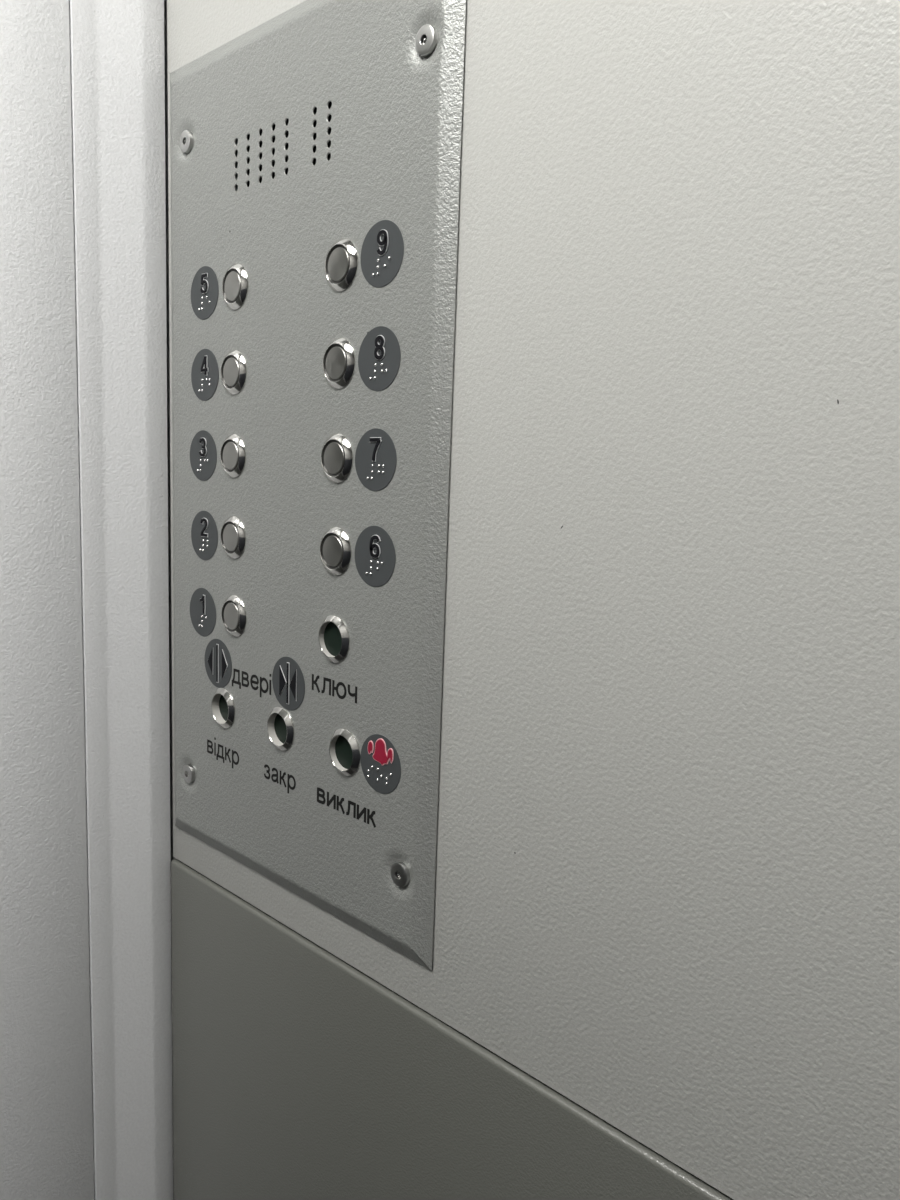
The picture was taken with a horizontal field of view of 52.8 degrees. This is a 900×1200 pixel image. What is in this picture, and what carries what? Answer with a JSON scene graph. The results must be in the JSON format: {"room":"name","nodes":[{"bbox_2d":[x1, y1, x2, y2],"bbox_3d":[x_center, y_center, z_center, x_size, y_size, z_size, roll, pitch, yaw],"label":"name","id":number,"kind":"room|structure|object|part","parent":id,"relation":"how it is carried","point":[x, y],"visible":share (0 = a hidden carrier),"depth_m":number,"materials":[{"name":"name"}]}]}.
{"room":"elevator interior","nodes":[
{"label":"elevator interior","id":0,"kind":"room"},
{"bbox_2d":[0,0,93,1199],"bbox_3d":[-0.584,0.296,0.262,0.040,2.060,0.965,10,11,43],"label":"elevator door","id":1,"kind":"structure","parent":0,"point":[46,1118],"depth_m":0.54,"materials":[{"name":"grey metal"}]},
{"bbox_2d":[69,0,172,1199],"bbox_3d":[-0.221,0.259,0.619,0.026,2.060,0.054,10,11,43],"label":"trim","id":2,"kind":"structure","parent":1,"relation":"attached to","point":[117,63],"depth_m":0.57,"materials":[{"name":"grey metal"}]},
{"bbox_2d":[167,0,899,1199],"bbox_3d":[0.284,0.338,0.182,1.316,2.060,0.006,10,11,43],"label":"wall","id":3,"kind":"structure","parent":0,"point":[667,878],"depth_m":0.35,"materials":[{"name":"grey"}]},
{"bbox_2d":[164,0,175,1199],"bbox_3d":[0.284,0.335,0.204,1.346,2.060,0.026,10,11,43],"label":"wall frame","id":4,"kind":"object","parent":3,"relation":"attached to","point":[165,1],"depth_m":0.59,"materials":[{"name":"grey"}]},
{"bbox_2d":[170,0,466,970],"bbox_3d":[-0.091,-0.067,0.491,0.244,0.473,0.008,10,11,43],"label":"control panel","id":5,"kind":"object","parent":3,"relation":"attached to","point":[314,299],"visible":1,"depth_m":0.47,"materials":[{"name":"silver metal"}]},
{"bbox_3d":[-0.152,0.007,0.556,0.030,0.030,0.001,10,11,43],"label":"number plate","id":6,"kind":"part","parent":5,"relation":"part of","materials":[{"name":"grey plastic"}]},
{"bbox_3d":[-0.148,-0.086,0.542,0.030,0.030,0.001,10,11,43],"label":"number plate","id":7,"kind":"part","parent":5,"relation":"part of","materials":[{"name":"grey plastic"}]},
{"bbox_3d":[-0.149,-0.039,0.548,0.030,0.030,0.001,10,11,43],"label":"number plate","id":8,"kind":"part","parent":5,"relation":"part of","materials":[{"name":"grey plastic"}]},
{"bbox_3d":[-0.145,-0.133,0.534,0.030,0.030,0.001,10,11,43],"label":"number plate","id":9,"kind":"part","parent":5,"relation":"part of","materials":[{"name":"grey plastic"}]},
{"bbox_3d":[-0.143,-0.179,0.528,0.030,0.030,0.001,10,11,43],"label":"number plate","id":10,"kind":"part","parent":5,"relation":"part of","materials":[{"name":"grey plastic"}]},
{"bbox_3d":[-0.140,0.038,0.548,0.030,0.030,0.001,10,11,43],"label":"symbol plate","id":11,"kind":"part","parent":5,"relation":"part of","materials":[{"name":"grey plastic"}]},
{"bbox_3d":[-0.089,0.046,0.500,0.030,0.030,0.001,10,11,43],"label":"symbol plate","id":12,"kind":"part","parent":5,"relation":"part of","materials":[{"name":"grey plastic"}]},
{"bbox_3d":[-0.037,-0.021,0.443,0.030,0.030,0.001,10,11,43],"label":"number plate","id":13,"kind":"part","parent":5,"relation":"part of","materials":[{"name":"grey plastic"}]},
{"bbox_3d":[-0.036,-0.068,0.437,0.030,0.030,0.001,10,11,43],"label":"number plate","id":14,"kind":"part","parent":5,"relation":"part of","materials":[{"name":"grey plastic"}]},
{"bbox_3d":[-0.034,-0.114,0.430,0.030,0.030,0.001,10,11,43],"label":"number plate","id":15,"kind":"part","parent":5,"relation":"part of","materials":[{"name":"grey plastic"}]},
{"bbox_3d":[-0.035,0.082,0.452,0.030,0.030,0.001,10,11,43],"label":"symbol plate","id":16,"kind":"part","parent":5,"relation":"part of","materials":[{"name":"grey plastic"}]},
{"bbox_3d":[-0.032,-0.162,0.423,0.030,0.030,0.001,10,11,43],"label":"number plate","id":17,"kind":"part","parent":5,"relation":"part of","materials":[{"name":"grey plastic"}]}
]}

